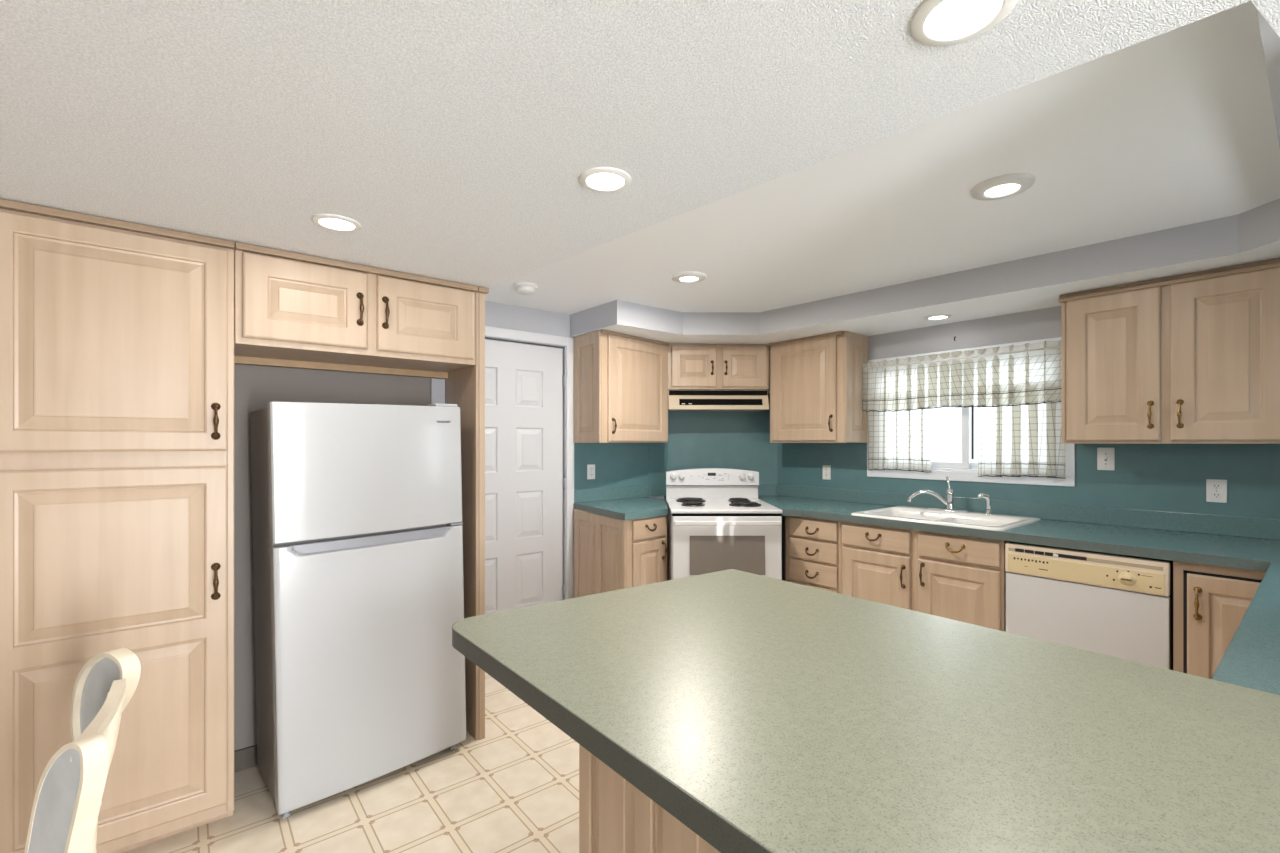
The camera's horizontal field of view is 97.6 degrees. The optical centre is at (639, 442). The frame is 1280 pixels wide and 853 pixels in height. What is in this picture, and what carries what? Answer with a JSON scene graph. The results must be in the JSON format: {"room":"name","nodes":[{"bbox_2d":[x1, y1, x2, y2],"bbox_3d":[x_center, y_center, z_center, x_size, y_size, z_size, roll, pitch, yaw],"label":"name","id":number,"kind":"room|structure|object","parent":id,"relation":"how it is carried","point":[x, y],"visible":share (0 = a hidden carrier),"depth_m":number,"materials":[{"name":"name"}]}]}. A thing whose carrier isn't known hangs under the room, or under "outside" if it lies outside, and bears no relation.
{"room":"kitchen","nodes":[
{"label":"kitchen","id":0,"kind":"room"},
{"bbox_2d":[234,364,436,750],"bbox_3d":[-2.529,0.323,1.813,3.848,2.154,0.100,0,0,-39],"label":"wall","id":1,"kind":"structure","parent":0,"point":[255,386],"depth_m":2.43,"materials":[{"name":"grey paint"}]},
{"bbox_2d":[234,745,257,771],"bbox_3d":[-1.389,1.357,2.663,0.890,0.085,0.012,0,0,-39],"label":"baseboard","id":2,"kind":"structure","parent":1,"relation":"attached to","point":[244,758],"depth_m":2.41,"materials":[{"name":"grey plastic"}]},
{"bbox_2d":[234,242,477,378],"bbox_3d":[-1.239,-0.534,2.479,0.918,0.396,0.470,0,0,-39],"label":"upper cabinet","id":3,"kind":"object","parent":1,"relation":"attached to","point":[292,309],"visible":0.97,"depth_m":2.30,"materials":[{"name":"brown wood"}]},
{"bbox_2d":[431,378,444,403],"bbox_3d":[-1.058,0.487,2.930,0.071,1.645,0.014,0,0,-39],"label":"trim","id":4,"kind":"structure","parent":1,"relation":"attached to","point":[437,385],"depth_m":2.92,"materials":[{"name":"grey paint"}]},
{"bbox_2d":[122,672,578,852],"bbox_3d":[0.380,1.430,0.977,7.320,0.060,7.340,0,0,-39],"label":"floor","id":5,"kind":"structure","parent":0,"point":[513,789],"depth_m":2.15,"materials":[{"name":"beige tile"}]},
{"bbox_2d":[24,648,140,852],"bbox_3d":[-1.369,0.957,1.118,0.547,0.895,0.606,0,0,-39],"label":"dining chair","id":6,"kind":"object","parent":5,"relation":"on","point":[67,803],"visible":1,"depth_m":1.07,"materials":[{"name":"beige paint"}]},
{"bbox_2d":[0,198,234,852],"bbox_3d":[-1.891,0.334,1.952,0.755,2.132,0.470,0,0,-39],"label":"pantry cabinet","id":7,"kind":"object","parent":5,"relation":"on","point":[117,336],"visible":0.99,"depth_m":1.84,"materials":[{"name":"brown wood"}]},
{"bbox_2d":[250,402,465,818],"bbox_3d":[-1.212,0.612,2.455,0.739,1.564,0.451,-1,0,-43],"label":"refrigerator","id":8,"kind":"object","parent":5,"relation":"on","point":[357,508],"visible":1,"depth_m":2.24,"materials":[{"name":"grey metal"}]},
{"bbox_2d":[445,286,488,739],"bbox_3d":[-0.872,0.334,2.800,0.053,2.132,0.446,0,0,-39],"label":"end panel","id":9,"kind":"object","parent":5,"relation":"on","point":[465,387],"visible":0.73,"depth_m":2.66,"materials":[{"name":"brown wood"}]},
{"bbox_2d":[574,509,666,597],"bbox_3d":[-0.014,0.966,4.451,0.795,0.868,0.855,0,0,-34],"label":"base cabinet","id":10,"kind":"object","parent":5,"relation":"on","point":[611,554],"visible":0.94,"depth_m":4.08,"materials":[{"name":"brown wood"}]},
{"bbox_2d":[574,485,667,519],"bbox_3d":[-0.013,0.457,4.445,0.898,0.150,0.824,0,0,-39],"label":"countertop","id":11,"kind":"structure","parent":10,"relation":"on","point":[633,502],"depth_m":4.54,"materials":[{"name":"teal laminate"}]},
{"bbox_2d":[579,744,720,852],"bbox_3d":[0.668,0.967,1.004,0.739,0.866,1.720,0,0,-39],"label":"base cabinet","id":12,"kind":"object","parent":5,"relation":"on","point":[615,816],"visible":0.1,"depth_m":1.29,"materials":[{"name":"brown wood"}]},
{"bbox_2d":[452,569,1279,852],"bbox_3d":[0.537,0.509,1.068,1.101,0.046,2.045,0,0,-39],"label":"countertop","id":13,"kind":"structure","parent":12,"relation":"on","point":[763,714],"depth_m":0.97,"materials":[{"name":"green laminate"}]},
{"bbox_2d":[666,468,782,580],"bbox_3d":[0.610,0.792,4.342,0.786,1.155,0.920,0,0,0],"label":"stove","id":14,"kind":"object","parent":5,"relation":"on","point":[717,520],"visible":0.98,"depth_m":3.92,"materials":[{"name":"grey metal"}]},
{"bbox_2d":[666,499,782,513],"bbox_3d":[0.610,0.483,4.350,0.786,0.027,0.845,0,0,0],"label":"cooktop","id":15,"kind":"object","parent":14,"relation":"in","point":[675,506],"depth_m":4.12,"materials":[{"name":"white metal"}]},
{"bbox_2d":[786,516,840,593],"bbox_3d":[1.505,0.966,4.249,0.794,0.868,0.457,0,0,-39],"label":"base cabinet","id":16,"kind":"object","parent":5,"relation":"on","point":[813,545],"visible":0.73,"depth_m":3.99,"materials":[{"name":"brown wood"}]},
{"bbox_2d":[841,521,1007,631],"bbox_3d":[1.905,0.966,3.639,0.660,0.868,0.990,0,0,-39],"label":"base cabinet","id":17,"kind":"object","parent":5,"relation":"on","point":[950,576],"visible":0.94,"depth_m":3.38,"materials":[{"name":"brown wood"}]},
{"bbox_2d":[1005,541,1172,669],"bbox_3d":[2.428,0.956,2.987,0.644,0.828,0.656,0,0,-39],"label":"dishwasher","id":18,"kind":"object","parent":5,"relation":"on","point":[1115,605],"visible":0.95,"depth_m":2.77,"materials":[{"name":"grey metal"}]},
{"bbox_2d":[1173,561,1265,678],"bbox_3d":[2.800,0.966,2.613,0.760,0.868,0.371,0,0,-39],"label":"base cabinet","id":19,"kind":"object","parent":5,"relation":"on","point":[1210,602],"visible":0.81,"depth_m":2.46,"materials":[{"name":"brown wood"}]},
{"bbox_2d":[485,301,573,599],"bbox_3d":[-0.358,0.180,4.791,3.310,2.440,0.120,0,0,-39],"label":"wall","id":20,"kind":"structure","parent":0,"point":[499,315],"depth_m":4.34,"materials":[{"name":"grey paint"}]},
{"bbox_2d":[485,339,564,613],"bbox_3d":[-0.984,0.311,4.215,0.973,2.153,0.105,0,0,-39],"label":"door","id":21,"kind":"structure","parent":20,"relation":"in","point":[525,482],"depth_m":4.29,"materials":[{"name":"grey paint"}]},
{"bbox_2d":[485,326,573,598],"bbox_3d":[-0.974,0.274,4.203,1.122,2.252,0.020,0,0,-39],"label":"trim","id":22,"kind":"structure","parent":20,"relation":"attached to","point":[496,332],"depth_m":4.51,"materials":[{"name":"grey paint"}]},
{"bbox_2d":[565,348,565,598],"bbox_3d":[-1.014,0.315,4.251,1.000,2.170,0.115,0,0,-39],"label":"trim","id":23,"kind":"structure","parent":20,"relation":"attached to","point":[565,348],"depth_m":4.52,"materials":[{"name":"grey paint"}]},
{"bbox_2d":[574,443,647,489],"bbox_3d":[-0.233,0.241,4.806,0.785,0.484,0.011,0,0,-39],"label":"backsplash","id":24,"kind":"structure","parent":20,"relation":"attached to","point":[616,464],"depth_m":4.79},
{"bbox_2d":[587,464,594,478],"bbox_3d":[-0.405,0.240,4.654,0.078,0.122,0.009,0,0,-39],"label":"wall outlet","id":25,"kind":"object","parent":24,"relation":"attached to","point":[590,468],"visible":1,"depth_m":4.65,"materials":[{"name":"white plastic"}]},
{"bbox_2d":[574,329,669,442],"bbox_3d":[-0.100,-0.431,4.631,0.800,0.858,0.418,0,0,-39],"label":"upper cabinet","id":26,"kind":"object","parent":20,"relation":"attached to","point":[621,380],"visible":1,"depth_m":4.45,"materials":[{"name":"brown wood"}]},
{"bbox_2d":[0,0,1279,287],"bbox_3d":[-0.431,-0.904,-0.381,4.350,0.340,6.150,0,0,-39],"label":"ceiling","id":27,"kind":"structure","parent":0,"point":[459,136],"depth_m":1.21,"materials":[{"name":"white paint"}]},
{"bbox_2d":[312,214,360,231],"bbox_3d":[-1.009,-0.730,1.863,0.144,0.008,0.144,0,0,-39],"label":"recessed light","id":28,"kind":"object","parent":27,"relation":"in","point":[335,222],"visible":1,"depth_m":1.85,"materials":[{"name":"white plastic"}]},
{"bbox_2d":[579,167,630,191],"bbox_3d":[-0.096,-0.730,1.560,0.144,0.008,0.144,0,0,-39],"label":"recessed light","id":29,"kind":"object","parent":27,"relation":"in","point":[599,179],"visible":1,"depth_m":1.55,"materials":[{"name":"white plastic"}]},
{"bbox_2d":[910,0,1017,45],"bbox_3d":[0.548,-0.730,0.952,0.160,0.008,0.160,0,0,-39],"label":"recessed light","id":30,"kind":"object","parent":27,"relation":"in","point":[934,22],"visible":1,"depth_m":0.96,"materials":[{"name":"white plastic"}]},
{"bbox_2d":[650,350,769,498],"bbox_3d":[0.674,0.180,5.141,1.045,2.440,0.655,0,0,-39],"label":"wall","id":31,"kind":"structure","parent":0,"point":[662,496],"depth_m":5.21,"materials":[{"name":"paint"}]},
{"bbox_2d":[648,393,777,496],"bbox_3d":[0.667,0.012,5.191,1.213,0.944,0.136,0,0,-7],"label":"backsplash","id":32,"kind":"structure","parent":31,"relation":"attached to","point":[696,439],"depth_m":5.20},
{"bbox_2d":[668,344,768,389],"bbox_3d":[0.678,-0.662,4.976,0.881,0.392,0.360,0,0,-1],"label":"upper cabinet","id":33,"kind":"object","parent":31,"relation":"attached to","point":[690,366],"visible":0.98,"depth_m":4.84,"materials":[{"name":"brown wood"}]},
{"bbox_2d":[668,390,768,411],"bbox_3d":[0.678,-0.375,4.993,0.869,0.170,0.325,0,0,-1],"label":"range hood","id":34,"kind":"object","parent":33,"relation":"attached to","point":[678,400],"visible":0.96,"depth_m":4.85,"materials":[{"name":"beige metal"}]},
{"bbox_2d":[669,390,767,394],"bbox_3d":[0.680,-0.435,4.868,0.857,0.041,0.016,0,0,-1],"label":"grille","id":35,"kind":"object","parent":34,"relation":"attached to","point":[671,392],"depth_m":4.86,"materials":[{"name":"black metal"}]},
{"bbox_2d":[679,399,762,404],"bbox_3d":[0.700,-0.355,4.848,0.721,0.054,0.028,0,0,-1],"label":"grille","id":36,"kind":"object","parent":34,"relation":"attached to","point":[681,401],"depth_m":4.84,"materials":[{"name":"black metal"}]},
{"bbox_2d":[485,1,1279,314],"bbox_3d":[1.025,-1.070,3.042,3.320,0.060,4.640,0,0,-39],"label":"ceiling","id":37,"kind":"structure","parent":0,"point":[1176,127],"depth_m":2.33,"materials":[{"name":"white paint"}]},
{"bbox_2d":[513,282,536,294],"bbox_3d":[-0.755,-1.014,3.692,0.156,0.052,0.156,0,0,-39],"label":"smoke detector","id":38,"kind":"object","parent":37,"relation":"attached to","point":[524,288],"visible":1,"depth_m":3.64,"materials":[{"name":"white plastic"}]},
{"bbox_2d":[671,271,706,282],"bbox_3d":[0.306,-1.030,3.495,0.220,0.020,0.220,0,0,-39],"label":"recessed light","id":39,"kind":"object","parent":37,"relation":"in","point":[685,276],"visible":1,"depth_m":3.46,"materials":[{"name":"white plastic"}]},
{"bbox_2d":[971,173,1034,199],"bbox_3d":[1.466,-1.030,2.266,0.220,0.020,0.220,0,0,-39],"label":"recessed light","id":40,"kind":"object","parent":37,"relation":"in","point":[1007,185],"visible":1,"depth_m":2.24,"materials":[{"name":"white plastic"}]},
{"bbox_2d":[1256,8,1279,145],"bbox_3d":[2.068,-0.956,1.376,2.203,0.188,0.658,0,0,-39],"label":"trim","id":41,"kind":"structure","parent":37,"relation":"attached to","point":[1270,39],"depth_m":1.26,"materials":[{"name":"grey paint"}]},
{"bbox_2d":[781,306,1075,580],"bbox_3d":[2.339,0.180,4.009,0.140,2.440,4.490,0,0,-39],"label":"wall","id":42,"kind":"structure","parent":0,"point":[1045,323],"depth_m":3.93,"materials":[{"name":"grey paint"}]},
{"bbox_2d":[768,331,867,442],"bbox_3d":[1.462,-0.432,4.666,0.393,0.860,0.724,0,0,-39],"label":"upper cabinet","id":43,"kind":"object","parent":42,"relation":"attached to","point":[816,381],"visible":0.99,"depth_m":4.48,"materials":[{"name":"brown wood"}]},
{"bbox_2d":[570,198,1279,349],"bbox_3d":[1.555,-0.956,3.432,1.905,0.188,4.500,0,0,-39],"label":"soffit","id":44,"kind":"structure","parent":42,"relation":"attached to","point":[1037,282],"depth_m":3.43,"materials":[{"name":"grey paint"}]},
{"bbox_2d":[924,314,951,319],"bbox_3d":[2.036,-0.858,3.827,0.170,0.008,0.170,0,0,-39],"label":"recessed light","id":45,"kind":"object","parent":44,"relation":"in","point":[938,316],"visible":1,"depth_m":3.81,"materials":[{"name":"white plastic"}]},
{"bbox_2d":[867,337,1074,486],"bbox_3d":[2.309,-0.198,4.023,0.150,0.935,1.356,0,0,-39],"label":"window","id":46,"kind":"structure","parent":42,"relation":"in","point":[966,470],"depth_m":3.97,"materials":[{"name":"white plastic"}]},
{"bbox_2d":[868,407,930,471],"bbox_3d":[1.971,-0.083,4.280,0.047,0.601,0.506,0,0,-37],"label":"curtain","id":47,"kind":"object","parent":46,"relation":"hanging from","point":[899,440],"visible":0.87,"depth_m":4.27,"materials":[{"name":"fabric"}]},
{"bbox_2d":[862,339,1061,411],"bbox_3d":[2.213,-0.439,3.949,0.092,0.400,1.348,0,0,-39],"label":"curtain","id":48,"kind":"object","parent":46,"relation":"hanging from","point":[1025,374],"visible":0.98,"depth_m":3.85,"materials":[{"name":"fabric"}]},
{"bbox_2d":[978,400,1065,478],"bbox_3d":[2.486,-0.077,3.655,0.054,0.614,0.505,0,0,-39],"label":"curtain","id":49,"kind":"object","parent":46,"relation":"hanging from","point":[1020,440],"visible":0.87,"depth_m":3.65,"materials":[{"name":"fabric"}]},
{"bbox_2d":[778,443,1279,518],"bbox_3d":[2.467,0.241,3.734,0.007,0.484,3.762,0,0,-39],"label":"backsplash","id":50,"kind":"structure","parent":42,"relation":"attached to","point":[1157,477],"depth_m":3.26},
{"bbox_2d":[823,465,830,479],"bbox_3d":[1.598,0.252,4.794,0.009,0.122,0.078,0,0,-39],"label":"wall outlet","id":51,"kind":"object","parent":50,"relation":"attached to","point":[826,468],"visible":1,"depth_m":4.79,"materials":[{"name":"white plastic"}]},
{"bbox_2d":[1097,448,1114,469],"bbox_3d":[2.773,0.095,3.335,0.018,0.135,0.082,0,0,-39],"label":"light switch","id":52,"kind":"object","parent":50,"relation":"attached to","point":[1105,456],"visible":1,"depth_m":3.33,"materials":[{"name":"white plastic"}]},
{"bbox_2d":[1206,479,1226,502],"bbox_3d":[3.067,0.255,2.978,0.009,0.122,0.078,0,0,-39],"label":"wall outlet","id":53,"kind":"object","parent":50,"relation":"attached to","point":[1216,490],"visible":1,"depth_m":2.98,"materials":[{"name":"white plastic"}]},
{"bbox_2d":[1212,484,1220,488],"bbox_3d":[3.065,0.231,2.977,0.004,0.028,0.034,0,0,-39],"label":"receptacle","id":54,"kind":"object","parent":53,"relation":"attached to","point":[1214,486],"depth_m":2.98,"materials":[{"name":"grey plastic"}]},
{"bbox_2d":[1212,493,1220,497],"bbox_3d":[3.065,0.279,2.977,0.004,0.028,0.034,0,0,-39],"label":"receptacle","id":55,"kind":"object","parent":53,"relation":"attached to","point":[1214,495],"depth_m":2.98,"materials":[{"name":"grey plastic"}]},
{"bbox_2d":[1059,258,1279,443],"bbox_3d":[2.823,-0.428,2.988,0.388,0.862,0.895,0,0,-39],"label":"upper cabinet","id":56,"kind":"object","parent":42,"relation":"attached to","point":[1189,358],"visible":1,"depth_m":2.86,"materials":[{"name":"brown wood"}]},
{"bbox_3d":[2.081,0.966,1.458,1.830,0.868,0.660,0,0,-39],"label":"base cabinet","id":57,"kind":"object","parent":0,"visible":0},
{"bbox_2d":[664,484,1279,694],"bbox_3d":[1.241,0.457,3.162,2.628,0.150,4.415,0,0,-39],"label":"countertop","id":58,"kind":"structure","parent":57,"relation":"on","point":[1251,659],"depth_m":2.94,"materials":[{"name":"teal laminate"}]},
{"bbox_2d":[851,506,1040,530],"bbox_3d":[1.975,0.564,3.656,0.720,0.184,0.915,0,0,-39],"label":"sink","id":59,"kind":"object","parent":58,"relation":"in","point":[976,520],"visible":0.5,"depth_m":3.66,"materials":[{"name":"white ceramic"}]},
{"bbox_2d":[907,476,969,512],"bbox_3d":[2.069,0.352,3.914,0.391,0.238,0.178,0,0,18],"label":"tap","id":60,"kind":"object","parent":59,"relation":"on","point":[949,493],"visible":1,"depth_m":3.87,"materials":[{"name":"silver metal"}]},
{"bbox_2d":[978,494,992,514],"bbox_3d":[2.278,0.402,3.693,0.092,0.139,0.049,0,0,1],"label":"sprayer","id":61,"kind":"object","parent":59,"relation":"on","point":[986,496],"visible":1,"depth_m":3.68,"materials":[{"name":"silver metal"}]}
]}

